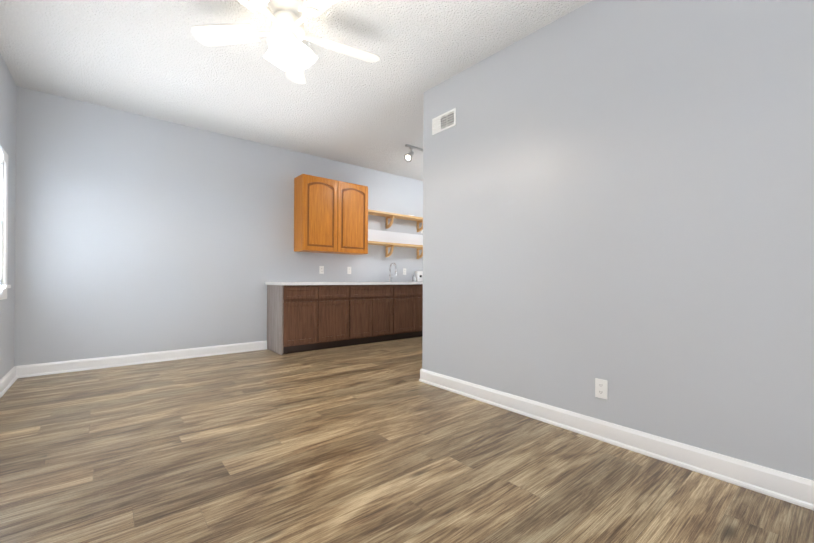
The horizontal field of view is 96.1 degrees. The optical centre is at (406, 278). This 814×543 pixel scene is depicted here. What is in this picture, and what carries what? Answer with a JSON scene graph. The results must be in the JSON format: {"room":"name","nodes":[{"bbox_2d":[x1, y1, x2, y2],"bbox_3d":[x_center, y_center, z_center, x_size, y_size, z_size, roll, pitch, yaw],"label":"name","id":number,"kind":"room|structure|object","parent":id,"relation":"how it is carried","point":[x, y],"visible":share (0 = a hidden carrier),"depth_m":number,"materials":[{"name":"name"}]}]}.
{"room":"empty living room","nodes":[
{"label":"empty living room","id":0,"kind":"room"},
{"bbox_2d":[0,53,15,378],"bbox_3d":[-1.352,-0.463,0.482,0.150,2.840,7.720,0,0,-40],"label":"wall","id":1,"kind":"structure","parent":0,"point":[7,144],"depth_m":3.29,"materials":[{"name":"paint"}]},
{"bbox_2d":[0,145,10,299],"bbox_3d":[-3.140,-0.444,2.683,0.175,1.240,1.170,0,0,-40],"label":"window","id":2,"kind":"structure","parent":1,"relation":"in","point":[3,223],"depth_m":3.08,"materials":[{"name":"white"}]},
{"bbox_2d":[0,366,19,397],"bbox_3d":[-1.289,0.900,0.535,0.028,0.115,7.720,0,0,-40],"label":"baseboard","id":3,"kind":"structure","parent":1,"relation":"attached to","point":[6,382],"depth_m":3.23,"materials":[{"name":"white wood"}]},
{"bbox_2d":[14,86,422,365],"bbox_3d":[-0.955,-0.444,5.914,7.680,2.840,0.150,0,0,-40],"label":"wall","id":4,"kind":"structure","parent":0,"point":[136,234],"depth_m":4.21,"materials":[{"name":"paint"}]},
{"bbox_2d":[20,341,266,377],"bbox_3d":[-2.821,0.905,4.258,2.348,0.115,0.028,0,0,-40],"label":"baseboard","id":5,"kind":"structure","parent":4,"relation":"attached to","point":[31,370],"depth_m":4.07,"materials":[{"name":"white wood"}]},
{"bbox_2d":[319,266,323,273],"bbox_3d":[-1.290,-0.127,5.532,0.072,0.116,0.008,0,0,-40],"label":"electrical outlet","id":6,"kind":"object","parent":4,"relation":"attached to","point":[321,269],"visible":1,"depth_m":5.53,"materials":[{"name":"white plastic"}]},
{"bbox_2d":[294,174,367,254],"bbox_3d":[-1.113,-0.909,5.478,1.065,1.055,0.317,0,0,-40],"label":"upper cabinet","id":7,"kind":"object","parent":4,"relation":"attached to","point":[331,216],"visible":1,"depth_m":5.28,"materials":[{"name":"brown wood"}]},
{"bbox_2d":[368,209,422,258],"bbox_3d":[0.171,-0.718,6.581,2.298,0.727,0.250,0,0,-40],"label":"open shelf","id":8,"kind":"object","parent":4,"relation":"attached to","point":[387,239],"visible":0.48,"depth_m":6.30,"materials":[{"name":"brown wood"}]},
{"bbox_2d":[0,0,591,180],"bbox_3d":[1.557,-1.789,2.884,7.680,0.315,8.020,0,0,-40],"label":"ceiling","id":9,"kind":"structure","parent":0,"point":[156,59],"depth_m":3.05,"materials":[{"name":"white paint"}]},
{"bbox_2d":[191,0,379,83],"bbox_3d":[-0.720,-1.509,2.316,1.205,0.518,1.201,0,0,-40],"label":"ceiling fan","id":10,"kind":"object","parent":9,"relation":"hanging from","point":[291,54],"visible":1,"depth_m":2.31,"materials":[{"name":"white plastic"}]},
{"bbox_2d":[404,144,422,161],"bbox_3d":[0.715,-1.665,5.495,1.953,0.238,0.170,0,0,-40],"label":"spotlight","id":11,"kind":"object","parent":9,"relation":"attached to","point":[408,157],"visible":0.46,"depth_m":4.91,"materials":[{"name":"grey metal"}]},
{"bbox_2d":[0,336,813,542],"bbox_3d":[1.544,1.028,2.875,7.680,0.100,8.020,0,0,-40],"label":"floor","id":12,"kind":"structure","parent":0,"point":[377,442],"depth_m":1.86,"materials":[{"name":"wood"}]},
{"bbox_2d":[267,286,324,355],"bbox_3d":[-1.529,0.530,4.965,0.538,0.880,0.578,0,0,-40],"label":"base cabinet","id":13,"kind":"object","parent":12,"relation":"on","point":[305,316],"depth_m":4.76,"materials":[{"name":"brown wood"}]},
{"bbox_2d":[265,282,422,285],"bbox_3d":[-0.711,0.076,5.627,2.685,0.040,0.598,0,0,-40],"label":"countertop","id":14,"kind":"structure","parent":13,"relation":"on","point":[266,283],"depth_m":5.12,"materials":[{"name":"white stone"}]},
{"bbox_2d":[388,263,396,281],"bbox_3d":[-0.227,-0.104,6.185,0.088,0.320,0.215,0,0,-40],"label":"faucet","id":15,"kind":"object","parent":14,"relation":"on","point":[390,278],"visible":1,"depth_m":6.22,"materials":[{"name":"silver metal"}]},
{"bbox_2d":[415,271,422,281],"bbox_3d":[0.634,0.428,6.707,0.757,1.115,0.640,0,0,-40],"label":"toaster","id":16,"kind":"object","parent":14,"relation":"on","point":[419,276],"depth_m":6.68,"materials":[{"name":"white plastic"}]},
{"bbox_2d":[325,286,356,348],"bbox_3d":[-1.180,0.533,5.254,0.604,0.880,0.578,0,0,-40],"label":"base cabinet","id":17,"kind":"object","parent":12,"relation":"on","point":[340,301],"depth_m":5.10,"materials":[{"name":"brown wood"}]},
{"bbox_2d":[353,286,396,344],"bbox_3d":[-0.697,0.536,5.653,0.919,0.880,0.578,0,0,-40],"label":"base cabinet","id":18,"kind":"object","parent":12,"relation":"on","point":[375,320],"depth_m":5.49,"materials":[{"name":"brown wood"}]},
{"bbox_2d":[397,286,420,339],"bbox_3d":[-0.220,0.540,6.047,0.586,0.880,0.578,0,0,-40],"label":"base cabinet","id":19,"kind":"object","parent":12,"relation":"on","point":[408,297],"depth_m":5.90,"materials":[{"name":"brown wood"}]},
{"bbox_2d":[421,286,422,335],"bbox_3d":[0.115,0.542,6.323,0.519,0.880,0.578,0,0,-40],"label":"base cabinet","id":20,"kind":"object","parent":12,"relation":"on","point":[421,286],"depth_m":6.07,"materials":[{"name":"brown wood"}]},
{"bbox_2d":[422,0,813,480],"bbox_3d":[1.865,-0.445,1.511,0.140,2.840,5.210,0,0,-40],"label":"wall","id":21,"kind":"structure","parent":0,"point":[618,195],"depth_m":2.05,"materials":[{"name":"paint"}]},
{"bbox_2d":[432,108,455,134],"bbox_3d":[0.325,-1.393,3.261,0.015,0.148,0.290,0,0,-40],"label":"air vent","id":22,"kind":"object","parent":21,"relation":"in","point":[444,121],"visible":1,"depth_m":3.26,"materials":[{"name":"white plastic"}]},
{"bbox_2d":[595,378,607,399],"bbox_3d":[1.176,0.669,2.216,0.008,0.116,0.072,0,0,-40],"label":"outlet","id":23,"kind":"object","parent":21,"relation":"attached to","point":[601,388],"visible":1,"depth_m":2.21,"materials":[{"name":"white plastic"}]},
{"bbox_2d":[419,369,813,509],"bbox_3d":[1.785,0.917,1.464,0.028,0.115,5.238,0,0,-40],"label":"baseboard","id":24,"kind":"structure","parent":21,"relation":"attached to","point":[789,488],"depth_m":1.99,"materials":[{"name":"white wood"}]}
]}

